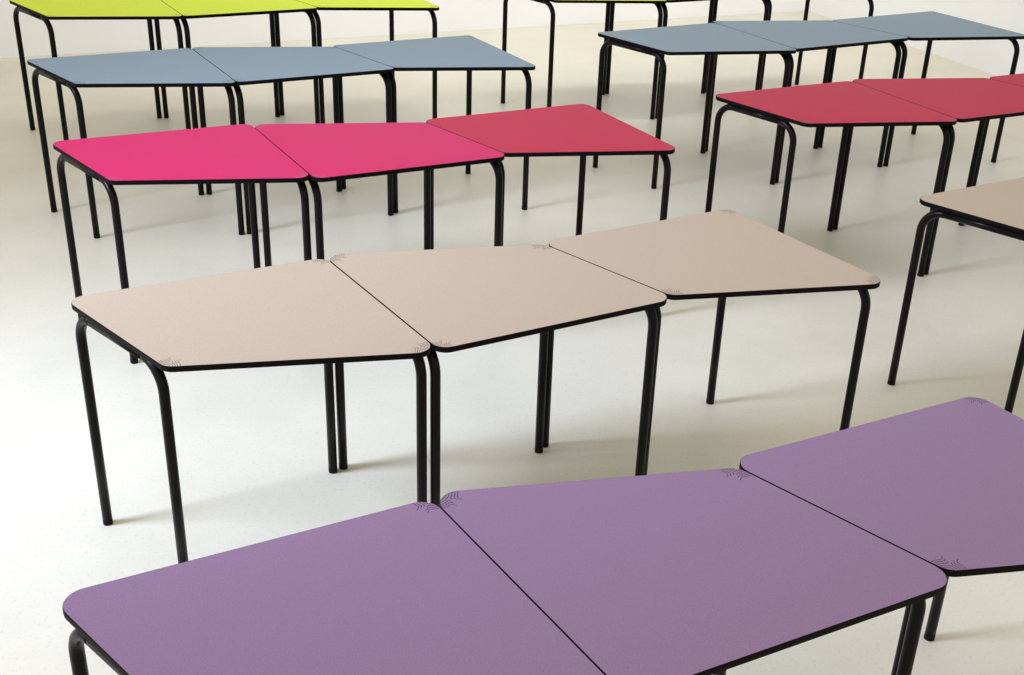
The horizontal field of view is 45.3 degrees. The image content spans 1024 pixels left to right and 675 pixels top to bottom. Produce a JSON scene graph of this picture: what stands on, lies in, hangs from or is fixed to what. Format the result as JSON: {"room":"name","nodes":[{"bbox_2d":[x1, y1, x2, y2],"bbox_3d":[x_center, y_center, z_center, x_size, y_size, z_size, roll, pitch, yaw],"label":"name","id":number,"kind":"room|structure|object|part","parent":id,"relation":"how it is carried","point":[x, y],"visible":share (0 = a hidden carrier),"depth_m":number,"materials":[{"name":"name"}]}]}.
{"room":"classroom","nodes":[
{"label":"classroom","id":0,"kind":"room"},
{"bbox_2d":[0,0,805,57],"bbox_3d":[-3.125,-3.565,8.012,12.650,3.400,0.150,-9,29,-20],"label":"wall","id":1,"kind":"structure","parent":0,"point":[71,36],"depth_m":9.31,"materials":[{"name":"white paint"}]},
{"bbox_2d":[0,11,1023,674],"bbox_3d":[-0.413,0.443,4.127,17.343,0.100,14.960,2,27,0],"label":"floor","id":2,"kind":"structure","parent":0,"point":[252,450],"depth_m":4.90,"materials":[{"name":"plastic"}]},
{"bbox_2d":[9,0,190,139],"bbox_3d":[-2.296,-1.475,6.876,0.821,0.740,0.696,-10,29,-23],"label":"desk","id":3,"kind":"object","parent":2,"relation":"on","point":[44,10],"visible":0.93,"depth_m":6.73,"materials":[{"name":"laminate"}]},
{"bbox_3d":[-2.756,-1.522,6.955,0.029,0.719,0.093,-22,35,-38],"label":"leg","id":4,"kind":"part","parent":3,"relation":"part of","materials":[{"name":"black paint"}]},
{"bbox_3d":[-2.616,-1.765,6.678,0.029,0.029,0.288,-22,35,-38],"label":"rail","id":5,"kind":"part","parent":3,"relation":"part of","materials":[{"name":"black metal"}]},
{"bbox_3d":[-2.495,-1.391,6.711,0.029,0.719,0.093,-22,35,-38],"label":"leg","id":6,"kind":"part","parent":3,"relation":"part of","materials":[{"name":"black paint"}]},
{"bbox_3d":[-2.104,-1.639,7.228,0.029,0.719,0.093,-13,31,-28],"label":"leg","id":7,"kind":"part","parent":3,"relation":"part of","materials":[{"name":"black paint"}]},
{"bbox_3d":[-1.830,-1.422,6.814,0.029,0.719,0.093,-13,31,-28],"label":"leg","id":8,"kind":"part","parent":3,"relation":"part of","materials":[{"name":"black paint"}]},
{"bbox_2d":[27,48,244,238],"bbox_3d":[-1.748,-0.880,5.732,0.819,0.740,0.692,-10,29,-22],"label":"desk","id":9,"kind":"object","parent":2,"relation":"on","point":[182,67],"visible":0.98,"depth_m":5.61,"materials":[{"name":"blue laminate"}]},
{"bbox_3d":[-2.205,-0.929,5.813,0.029,0.719,0.093,-22,35,-39],"label":"leg","id":10,"kind":"part","parent":9,"relation":"part of","materials":[{"name":"black paint"}]},
{"bbox_3d":[-2.066,-1.173,5.539,0.029,0.029,0.281,-22,35,-39],"label":"rail","id":11,"kind":"part","parent":9,"relation":"part of","materials":[{"name":"black metal"}]},
{"bbox_3d":[-1.947,-0.801,5.576,0.029,0.719,0.093,-22,35,-39],"label":"leg","id":12,"kind":"part","parent":9,"relation":"part of","materials":[{"name":"black paint"}]},
{"bbox_3d":[-1.559,-1.042,6.078,0.029,0.719,0.093,-14,31,-28],"label":"leg","id":13,"kind":"part","parent":9,"relation":"part of","materials":[{"name":"black paint"}]},
{"bbox_3d":[-1.285,-0.826,5.669,0.029,0.719,0.093,-14,31,-28],"label":"leg","id":14,"kind":"part","parent":9,"relation":"part of","materials":[{"name":"black paint"}]},
{"bbox_2d":[53,124,311,363],"bbox_3d":[-1.237,-0.326,4.665,0.815,0.740,0.696,-10,29,-21],"label":"desk","id":15,"kind":"object","parent":2,"relation":"on","point":[229,154],"visible":0.94,"depth_m":4.51,"materials":[{"name":"pink laminate"}]},
{"bbox_3d":[-1.697,-0.378,4.753,0.029,0.719,0.093,-21,34,-37],"label":"leg","id":16,"kind":"part","parent":15,"relation":"part of","materials":[{"name":"black paint"}]},
{"bbox_3d":[-1.558,-0.618,4.471,0.029,0.029,0.295,-21,34,-37],"label":"rail","id":17,"kind":"part","parent":15,"relation":"part of","materials":[{"name":"black metal"}]},
{"bbox_3d":[-1.440,-0.242,4.499,0.029,0.719,0.093,-21,34,-37],"label":"leg","id":18,"kind":"part","parent":15,"relation":"part of","materials":[{"name":"black paint"}]},
{"bbox_3d":[-1.045,-0.487,5.011,0.029,0.719,0.093,-13,30,-27],"label":"leg","id":19,"kind":"part","parent":15,"relation":"part of","materials":[{"name":"black paint"}]},
{"bbox_3d":[-0.773,-0.266,4.589,0.029,0.719,0.093,-13,30,-27],"label":"leg","id":20,"kind":"part","parent":15,"relation":"part of","materials":[{"name":"black paint"}]},
{"bbox_2d":[154,0,319,123],"bbox_3d":[-1.605,-1.595,7.158,0.810,0.740,0.693,-10,29,-22],"label":"desk","id":21,"kind":"object","parent":2,"relation":"on","point":[189,9],"visible":0.79,"depth_m":6.88,"materials":[{"name":"laminate"}]},
{"bbox_3d":[-2.063,-1.640,7.233,0.029,0.719,0.093,-13,31,-28],"label":"leg","id":22,"kind":"part","parent":21,"relation":"part of","materials":[{"name":"black paint"}]},
{"bbox_3d":[-1.791,-1.424,6.821,0.029,0.719,0.093,-13,31,-28],"label":"leg","id":23,"kind":"part","parent":21,"relation":"part of","materials":[{"name":"black paint"}]},
{"bbox_3d":[-1.403,-1.665,7.324,0.029,0.719,0.093,-21,34,-37],"label":"leg","id":24,"kind":"part","parent":21,"relation":"part of","materials":[{"name":"black paint"}]},
{"bbox_3d":[-1.152,-1.533,7.079,0.029,0.719,0.093,-21,34,-37],"label":"leg","id":25,"kind":"part","parent":21,"relation":"part of","materials":[{"name":"black paint"}]},
{"bbox_2d":[71,259,430,563],"bbox_3d":[-0.728,0.290,3.475,0.817,0.740,0.691,-11,30,-24],"label":"desk","id":26,"kind":"object","parent":2,"relation":"on","point":[309,312],"visible":0.98,"depth_m":3.33,"materials":[{"name":"beige laminate"}]},
{"bbox_3d":[-1.192,0.250,3.540,0.093,0.719,0.029,25,35,38],"label":"leg","id":27,"kind":"part","parent":26,"relation":"part of","materials":[{"name":"black paint"}]},
{"bbox_3d":[-1.052,0.003,3.272,0.273,0.029,0.029,25,35,38],"label":"rail","id":28,"kind":"part","parent":26,"relation":"part of","materials":[{"name":"black paint"}]},
{"bbox_3d":[-0.931,0.371,3.316,0.093,0.719,0.029,25,35,38],"label":"leg","id":29,"kind":"part","parent":26,"relation":"part of","materials":[{"name":"black paint"}]},
{"bbox_3d":[-0.557,0.127,3.825,0.029,0.719,0.093,-15,31,-30],"label":"leg","id":30,"kind":"part","parent":26,"relation":"part of","materials":[{"name":"black paint"}]},
{"bbox_3d":[-0.268,0.333,3.435,0.029,0.719,0.093,-15,31,-30],"label":"leg","id":31,"kind":"part","parent":26,"relation":"part of","materials":[{"name":"black paint"}]},
{"bbox_2d":[192,47,393,233],"bbox_3d":[-1.065,-1.003,6.019,0.806,0.740,0.688,-10,29,-22],"label":"desk","id":32,"kind":"object","parent":2,"relation":"on","point":[244,65],"visible":0.85,"depth_m":5.79,"materials":[{"name":"blue laminate"}]},
{"bbox_3d":[-1.522,-1.046,6.088,0.029,0.719,0.093,-14,31,-28],"label":"leg","id":33,"kind":"part","parent":32,"relation":"part of","materials":[{"name":"black paint"}]},
{"bbox_3d":[-1.249,-0.832,5.681,0.029,0.719,0.093,-14,31,-28],"label":"leg","id":34,"kind":"part","parent":32,"relation":"part of","materials":[{"name":"black paint"}]},
{"bbox_3d":[-0.865,-1.073,6.185,0.029,0.719,0.093,-21,35,-38],"label":"leg","id":35,"kind":"part","parent":32,"relation":"part of","materials":[{"name":"black paint"}]},
{"bbox_3d":[-0.614,-0.944,5.944,0.029,0.719,0.093,-21,35,-38],"label":"leg","id":36,"kind":"part","parent":32,"relation":"part of","materials":[{"name":"black paint"}]},
{"bbox_2d":[62,502,603,674],"bbox_3d":[-0.336,0.874,2.342,0.814,0.740,0.686,-12,30,-25],"label":"desk","id":37,"kind":"object","parent":2,"relation":"on","point":[401,590],"visible":1,"depth_m":2.25,"materials":[{"name":"purple laminate"}]},
{"bbox_3d":[-0.799,0.839,2.398,0.093,0.719,0.029,24,34,37],"label":"leg","id":38,"kind":"part","parent":37,"relation":"part of","materials":[{"name":"black paint"}]},
{"bbox_3d":[-0.651,0.593,2.128,0.289,0.029,0.029,24,34,37],"label":"rail","id":39,"kind":"part","parent":37,"relation":"part of","materials":[{"name":"black metal"}]},
{"bbox_2d":[274,0,438,122],"bbox_3d":[-0.926,-1.628,7.267,0.812,0.740,0.696,-10,29,-21],"label":"desk","id":40,"kind":"object","parent":2,"relation":"on","point":[391,6],"visible":0.8,"depth_m":7.04,"materials":[{"name":"laminate"}]},
{"bbox_3d":[-1.381,-1.681,7.357,0.029,0.719,0.093,-21,34,-37],"label":"leg","id":41,"kind":"part","parent":40,"relation":"part of","materials":[{"name":"black paint"}]},
{"bbox_3d":[-1.127,-1.548,7.109,0.029,0.719,0.093,-21,34,-37],"label":"leg","id":42,"kind":"part","parent":40,"relation":"part of","materials":[{"name":"black paint"}]},
{"bbox_3d":[-0.731,-1.789,7.613,0.029,0.719,0.093,-13,30,-27],"label":"leg","id":43,"kind":"part","parent":40,"relation":"part of","materials":[{"name":"black paint"}]},
{"bbox_3d":[-0.467,-1.569,7.194,0.029,0.719,0.093,-13,30,-27],"label":"leg","id":44,"kind":"part","parent":40,"relation":"part of","materials":[{"name":"black paint"}]},
{"bbox_2d":[255,122,504,266],"bbox_3d":[-0.534,-0.435,4.925,0.803,0.740,0.696,-10,29,-22],"label":"desk","id":45,"kind":"object","parent":2,"relation":"on","point":[328,152],"visible":0.75,"depth_m":4.69,"materials":[{"name":"pink laminate"}]},
{"bbox_3d":[-0.996,-0.481,5.002,0.029,0.719,0.093,-13,30,-27],"label":"leg","id":46,"kind":"part","parent":45,"relation":"part of","materials":[{"name":"black paint"}]},
{"bbox_3d":[-0.725,-0.260,4.582,0.029,0.719,0.093,-13,30,-27],"label":"leg","id":47,"kind":"part","parent":45,"relation":"part of","materials":[{"name":"black paint"}]},
{"bbox_3d":[-0.332,-0.507,5.096,0.029,0.719,0.093,-21,35,-37],"label":"leg","id":48,"kind":"part","parent":45,"relation":"part of","materials":[{"name":"black paint"}]},
{"bbox_3d":[-0.078,-0.374,4.849,0.029,0.719,0.093,-21,35,-37],"label":"leg","id":49,"kind":"part","parent":45,"relation":"part of","materials":[{"name":"black paint"}]},
{"bbox_2d":[333,35,534,212],"bbox_3d":[-0.398,-1.042,6.139,0.801,0.740,0.694,-10,29,-22],"label":"desk","id":50,"kind":"object","parent":2,"relation":"on","point":[468,53],"visible":0.86,"depth_m":6.02,"materials":[{"name":"blue laminate"}]},
{"bbox_3d":[-0.848,-1.092,6.223,0.029,0.719,0.093,-21,35,-38],"label":"leg","id":51,"kind":"part","parent":50,"relation":"part of","materials":[{"name":"black paint"}]},
{"bbox_3d":[-0.594,-0.961,5.979,0.029,0.719,0.093,-21,35,-38],"label":"leg","id":52,"kind":"part","parent":50,"relation":"part of","materials":[{"name":"black paint"}]},
{"bbox_3d":[-0.213,-1.204,6.486,0.029,0.719,0.093,-13,30,-27],"label":"leg","id":53,"kind":"part","parent":50,"relation":"part of","materials":[{"name":"black paint"}]},
{"bbox_3d":[0.058,-0.987,6.072,0.029,0.719,0.093,-13,30,-27],"label":"leg","id":54,"kind":"part","parent":50,"relation":"part of","materials":[{"name":"black paint"}]},
{"bbox_2d":[330,244,666,506],"bbox_3d":[-0.063,0.152,3.792,0.791,0.740,0.704,-12,30,-26],"label":"desk","id":55,"kind":"object","parent":2,"relation":"on","point":[456,299],"visible":0.84,"depth_m":3.56,"materials":[{"name":"beige laminate"}]},
{"bbox_3d":[-0.527,0.117,3.847,0.029,0.719,0.093,-15,31,-30],"label":"leg","id":56,"kind":"part","parent":55,"relation":"part of","materials":[{"name":"black paint"}]},
{"bbox_3d":[-0.232,0.327,3.448,0.029,0.719,0.093,-15,31,-30],"label":"leg","id":57,"kind":"part","parent":55,"relation":"part of","materials":[{"name":"black paint"}]},
{"bbox_3d":[0.124,0.073,3.974,0.093,0.719,0.029,25,35,38],"label":"leg","id":58,"kind":"part","parent":55,"relation":"part of","materials":[{"name":"black paint"}]},
{"bbox_3d":[0.384,0.195,3.750,0.093,0.719,0.029,25,35,38],"label":"leg","id":59,"kind":"part","parent":55,"relation":"part of","materials":[{"name":"black paint"}]},
{"bbox_2d":[426,104,674,248],"bbox_3d":[0.132,-0.482,5.061,0.799,0.740,0.690,-10,29,-22],"label":"desk","id":60,"kind":"object","parent":2,"relation":"on","point":[582,130],"visible":0.77,"depth_m":4.91,"materials":[{"name":"laminate"}]},
{"bbox_3d":[-0.322,-0.529,5.141,0.029,0.719,0.093,-21,35,-37],"label":"leg","id":61,"kind":"part","parent":60,"relation":"part of","materials":[{"name":"black paint"}]},
{"bbox_3d":[-0.070,-0.398,4.896,0.029,0.719,0.093,-21,35,-37],"label":"leg","id":62,"kind":"part","parent":60,"relation":"part of","materials":[{"name":"black paint"}]},
{"bbox_3d":[0.323,-0.643,5.408,0.029,0.719,0.093,-13,30,-27],"label":"leg","id":63,"kind":"part","parent":60,"relation":"part of","materials":[{"name":"black paint"}]},
{"bbox_3d":[0.590,-0.425,4.992,0.029,0.719,0.093,-13,30,-27],"label":"leg","id":64,"kind":"part","parent":60,"relation":"part of","materials":[{"name":"black paint"}]},
{"bbox_2d":[501,0,666,119],"bbox_3d":[0.420,-1.770,7.633,0.805,0.740,0.689,-9,29,-21],"label":"desk","id":65,"kind":"object","parent":2,"relation":"on","point":[656,3],"visible":0.9,"depth_m":7.53,"materials":[{"name":"metal"}]},
{"bbox_3d":[-0.028,-1.825,7.728,0.029,0.719,0.093,-20,34,-36],"label":"leg","id":66,"kind":"part","parent":65,"relation":"part of","materials":[{"name":"black paint"}]},
{"bbox_3d":[0.216,-1.689,7.474,0.029,0.719,0.093,-20,34,-36],"label":"leg","id":67,"kind":"part","parent":65,"relation":"part of","materials":[{"name":"black paint"}]},
{"bbox_3d":[0.629,-1.929,7.976,0.029,0.719,0.093,-12,30,-25],"label":"leg","id":68,"kind":"part","parent":65,"relation":"part of","materials":[{"name":"black paint"}]},
{"bbox_3d":[0.875,-1.709,7.555,0.029,0.719,0.093,-12,30,-25],"label":"leg","id":69,"kind":"part","parent":65,"relation":"part of","materials":[{"name":"black paint"}]},
{"bbox_2d":[605,0,768,118],"bbox_3d":[1.116,-1.888,7.912,0.808,0.740,0.694,-9,29,-21],"label":"desk","id":70,"kind":"object","parent":2,"relation":"on","point":[765,2],"visible":0.72,"depth_m":7.92,"materials":[{"name":"metal"}]},
{"bbox_3d":[0.659,-1.938,7.997,0.029,0.719,0.093,-12,30,-25],"label":"leg","id":71,"kind":"part","parent":70,"relation":"part of","materials":[{"name":"black paint"}]},
{"bbox_3d":[0.907,-1.716,7.573,0.029,0.719,0.093,-12,30,-25],"label":"leg","id":72,"kind":"part","parent":70,"relation":"part of","materials":[{"name":"black paint"}]},
{"bbox_3d":[1.317,-1.958,8.078,0.029,0.719,0.093,-20,34,-36],"label":"leg","id":73,"kind":"part","parent":70,"relation":"part of","materials":[{"name":"black paint"}]},
{"bbox_3d":[1.566,-1.820,7.821,0.029,0.719,0.093,-20,34,-36],"label":"leg","id":74,"kind":"part","parent":70,"relation":"part of","materials":[{"name":"black paint"}]},
{"bbox_2d":[440,468,946,674],"bbox_3d":[0.339,0.737,2.658,0.814,0.740,0.689,-11,30,-24],"label":"desk","id":75,"kind":"object","parent":2,"relation":"on","point":[715,571],"visible":0.9,"depth_m":2.42,"materials":[{"name":"purple laminate"}]},
{"bbox_3d":[0.527,0.657,2.843,0.093,0.719,0.029,25,35,38],"label":"leg","id":76,"kind":"part","parent":75,"relation":"part of","materials":[{"name":"black paint"}]},
{"bbox_3d":[0.789,0.779,2.617,0.093,0.719,0.029,25,35,38],"label":"leg","id":77,"kind":"part","parent":75,"relation":"part of","materials":[{"name":"black paint"}]},
{"bbox_2d":[593,23,795,188],"bbox_3d":[0.949,-1.219,6.574,0.806,0.740,0.684,-11,29,-23],"label":"desk","id":78,"kind":"object","parent":2,"relation":"on","point":[712,39],"visible":0.99,"depth_m":6.45,"materials":[{"name":"blue laminate"}]},
{"bbox_3d":[0.495,-1.261,6.644,0.029,0.719,0.093,-21,35,-38],"label":"leg","id":79,"kind":"part","parent":78,"relation":"part of","materials":[{"name":"black paint"}]},
{"bbox_3d":[0.630,-1.505,6.369,0.029,0.029,0.277,-21,35,-38],"label":"rail","id":80,"kind":"part","parent":78,"relation":"part of","materials":[{"name":"black metal"}]},
{"bbox_3d":[0.745,-1.133,6.405,0.029,0.719,0.093,-21,35,-38],"label":"leg","id":81,"kind":"part","parent":78,"relation":"part of","materials":[{"name":"black paint"}]},
{"bbox_3d":[1.132,-1.381,6.922,0.029,0.719,0.093,-14,31,-28],"label":"leg","id":82,"kind":"part","parent":78,"relation":"part of","materials":[{"name":"black paint"}]},
{"bbox_3d":[1.407,-1.170,6.521,0.029,0.719,0.093,-14,31,-28],"label":"leg","id":83,"kind":"part","parent":78,"relation":"part of","materials":[{"name":"black paint"}]},
{"bbox_2d":[543,210,879,474],"bbox_3d":[0.602,0.094,3.950,0.791,0.740,0.698,-12,30,-25],"label":"desk","id":84,"kind":"object","parent":2,"relation":"on","point":[720,254],"visible":0.75,"depth_m":3.81,"materials":[{"name":"beige laminate"}]},
{"bbox_3d":[0.145,0.056,4.009,0.093,0.719,0.029,25,35,38],"label":"leg","id":85,"kind":"part","parent":84,"relation":"part of","materials":[{"name":"black paint"}]},
{"bbox_3d":[0.399,0.176,3.789,0.093,0.719,0.029,25,35,38],"label":"leg","id":86,"kind":"part","parent":84,"relation":"part of","materials":[{"name":"black paint"}]},
{"bbox_3d":[0.753,-0.073,4.304,0.029,0.719,0.093,-16,32,-31],"label":"leg","id":87,"kind":"part","parent":84,"relation":"part of","materials":[{"name":"black paint"}]},
{"bbox_3d":[1.058,0.137,3.907,0.029,0.719,0.093,-16,32,-31],"label":"leg","id":88,"kind":"part","parent":84,"relation":"part of","materials":[{"name":"black paint"}]},
{"bbox_2d":[705,0,873,91],"bbox_3d":[1.799,-1.914,8.008,0.813,0.740,0.696,-9,29,-20],"label":"desk","id":89,"kind":"object","parent":2,"relation":"on","point":[807,3],"visible":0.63,"depth_m":7.95,"materials":[{"name":"metal"}]},
{"bbox_3d":[1.347,-1.972,8.108,0.029,0.719,0.093,-19,34,-36],"label":"leg","id":90,"kind":"part","parent":89,"relation":"part of","materials":[{"name":"black paint"}]},
{"bbox_3d":[1.591,-1.836,7.853,0.029,0.719,0.093,-19,34,-36],"label":"leg","id":91,"kind":"part","parent":89,"relation":"part of","materials":[{"name":"black paint"}]},
{"bbox_3d":[2.006,-2.073,8.350,0.029,0.719,0.093,-12,30,-25],"label":"leg","id":92,"kind":"part","parent":89,"relation":"part of","materials":[{"name":"black paint"}]},
{"bbox_3d":[2.257,-1.850,7.924,0.029,0.719,0.093,-12,30,-25],"label":"leg","id":93,"kind":"part","parent":89,"relation":"part of","materials":[{"name":"black paint"}]},
{"bbox_2d":[705,20,907,182],"bbox_3d":[1.619,-1.361,6.899,0.818,0.740,0.693,-11,29,-24],"label":"desk","id":94,"kind":"object","parent":2,"relation":"on","point":[800,35],"visible":0.84,"depth_m":6.68,"materials":[{"name":"blue laminate"}]},
{"bbox_3d":[1.154,-1.398,6.957,0.029,0.719,0.093,-14,31,-28],"label":"leg","id":95,"kind":"part","parent":94,"relation":"part of","materials":[{"name":"black paint"}]},
{"bbox_3d":[1.432,-1.183,6.549,0.029,0.719,0.093,-14,31,-28],"label":"leg","id":96,"kind":"part","parent":94,"relation":"part of","materials":[{"name":"black paint"}]},
{"bbox_3d":[1.827,-1.431,7.066,0.029,0.719,0.093,-22,35,-39],"label":"leg","id":97,"kind":"part","parent":94,"relation":"part of","materials":[{"name":"black paint"}]},
{"bbox_3d":[2.079,-1.307,6.835,0.029,0.719,0.093,-22,35,-39],"label":"leg","id":98,"kind":"part","parent":94,"relation":"part of","materials":[{"name":"black paint"}]},
{"bbox_2d":[705,81,956,276],"bbox_3d":[1.396,-0.677,5.528,0.808,0.740,0.692,-10,29,-22],"label":"desk","id":99,"kind":"object","parent":2,"relation":"on","point":[845,104],"visible":0.94,"depth_m":5.39,"materials":[{"name":"laminate"}]},
{"bbox_3d":[0.939,-0.725,5.610,0.029,0.719,0.093,-20,34,-37],"label":"leg","id":100,"kind":"part","parent":99,"relation":"part of","materials":[{"name":"black paint"}]},
{"bbox_3d":[1.065,-0.971,5.339,0.029,0.029,0.259,-20,34,-37],"label":"rail","id":101,"kind":"part","parent":99,"relation":"part of","materials":[{"name":"black metal"}]},
{"bbox_3d":[1.171,-0.601,5.378,0.029,0.719,0.093,-20,34,-37],"label":"leg","id":102,"kind":"part","parent":99,"relation":"part of","materials":[{"name":"black paint"}]},
{"bbox_3d":[1.599,-0.840,5.880,0.029,0.719,0.093,-12,30,-26],"label":"leg","id":103,"kind":"part","parent":99,"relation":"part of","materials":[{"name":"black paint"}]},
{"bbox_3d":[1.858,-0.619,5.458,0.029,0.719,0.093,-12,30,-26],"label":"leg","id":104,"kind":"part","parent":99,"relation":"part of","materials":[{"name":"black paint"}]},
{"bbox_2d":[713,397,1023,674],"bbox_3d":[1.000,0.676,2.820,0.812,0.740,0.696,-11,30,-24],"label":"desk","id":105,"kind":"object","parent":2,"relation":"on","point":[941,484],"visible":0.76,"depth_m":2.71,"materials":[{"name":"purple laminate"}]},
{"bbox_3d":[0.799,0.758,2.661,0.093,0.719,0.029,25,35,38],"label":"leg","id":106,"kind":"part","parent":105,"relation":"part of","materials":[{"name":"black paint"}]},
{"bbox_3d":[1.170,0.512,3.171,0.029,0.719,0.093,-15,31,-30],"label":"leg","id":107,"kind":"part","parent":105,"relation":"part of","materials":[{"name":"black paint"}]},
{"bbox_2d":[818,11,1023,166],"bbox_3d":[2.319,-1.401,7.023,0.819,0.740,0.690,-11,29,-24],"label":"desk","id":108,"kind":"object","parent":2,"relation":"on","point":[930,26],"visible":0.85,"depth_m":6.90,"materials":[{"name":"blue laminate"}]},
{"bbox_3d":[1.858,-1.442,7.089,0.029,0.719,0.093,-22,35,-39],"label":"leg","id":109,"kind":"part","parent":108,"relation":"part of","materials":[{"name":"black paint"}]},
{"bbox_3d":[2.118,-1.314,6.852,0.029,0.719,0.093,-22,35,-39],"label":"leg","id":110,"kind":"part","parent":108,"relation":"part of","materials":[{"name":"black paint"}]},
{"bbox_3d":[2.502,-1.567,7.377,0.029,0.719,0.093,-14,31,-29],"label":"leg","id":111,"kind":"part","parent":108,"relation":"part of","materials":[{"name":"black paint"}]},
{"bbox_3d":[2.784,-1.354,6.974,0.029,0.719,0.093,-14,31,-29],"label":"leg","id":112,"kind":"part","parent":108,"relation":"part of","materials":[{"name":"black paint"}]},
{"bbox_2d":[833,78,1023,274],"bbox_3d":[2.092,-0.805,5.827,0.812,0.740,0.692,-10,29,-22],"label":"desk","id":113,"kind":"object","parent":2,"relation":"on","point":[981,100],"visible":0.89,"depth_m":5.62,"materials":[{"name":"laminate"}]},
{"bbox_3d":[1.628,-0.851,5.903,0.029,0.719,0.093,-12,30,-26],"label":"leg","id":114,"kind":"part","parent":113,"relation":"part of","materials":[{"name":"black paint"}]},
{"bbox_3d":[1.888,-0.630,5.482,0.029,0.719,0.093,-12,30,-26],"label":"leg","id":115,"kind":"part","parent":113,"relation":"part of","materials":[{"name":"black paint"}]},
{"bbox_3d":[2.297,-0.880,6.002,0.029,0.719,0.093,-21,34,-37],"label":"leg","id":116,"kind":"part","parent":113,"relation":"part of","materials":[{"name":"black paint"}]},
{"bbox_2d":[887,177,1023,412],"bbox_3d":[1.938,-0.103,4.424,0.811,0.740,0.688,-12,30,-25],"label":"desk","id":117,"kind":"object","parent":2,"relation":"on","point":[996,207],"visible":0.91,"depth_m":4.33,"materials":[{"name":"beige laminate"}]},
{"bbox_3d":[1.475,-0.138,4.478,0.093,0.719,0.029,24,34,37],"label":"leg","id":118,"kind":"part","parent":117,"relation":"part of","materials":[{"name":"black paint"}]},
{"bbox_3d":[1.623,-0.384,4.210,0.286,0.029,0.029,24,34,37],"label":"rail","id":119,"kind":"part","parent":117,"relation":"part of","materials":[{"name":"black metal"}]},
{"bbox_3d":[1.751,-0.014,4.252,0.093,0.719,0.029,24,34,37],"label":"leg","id":120,"kind":"part","parent":117,"relation":"part of","materials":[{"name":"black paint"}]},
{"bbox_2d":[972,73,1023,185],"bbox_3d":[2.782,-0.842,5.944,0.805,0.740,0.692,-10,29,-22],"label":"desk","id":121,"kind":"object","parent":2,"relation":"on","point":[1016,79],"visible":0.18,"depth_m":5.96,"materials":[{"name":"laminate"}]},
{"bbox_3d":[2.326,-0.891,6.028,0.029,0.719,0.093,-21,34,-37],"label":"leg","id":122,"kind":"part","parent":121,"relation":"part of","materials":[{"name":"black paint"}]},
{"bbox_2d":[809,0,1023,75],"bbox_3d":[5.511,-1.440,4.348,0.150,3.400,14.000,-10,29,-22],"label":"wall","id":123,"kind":"structure","parent":0,"point":[995,57],"depth_m":9.11,"materials":[{"name":"white paint"}]}
]}

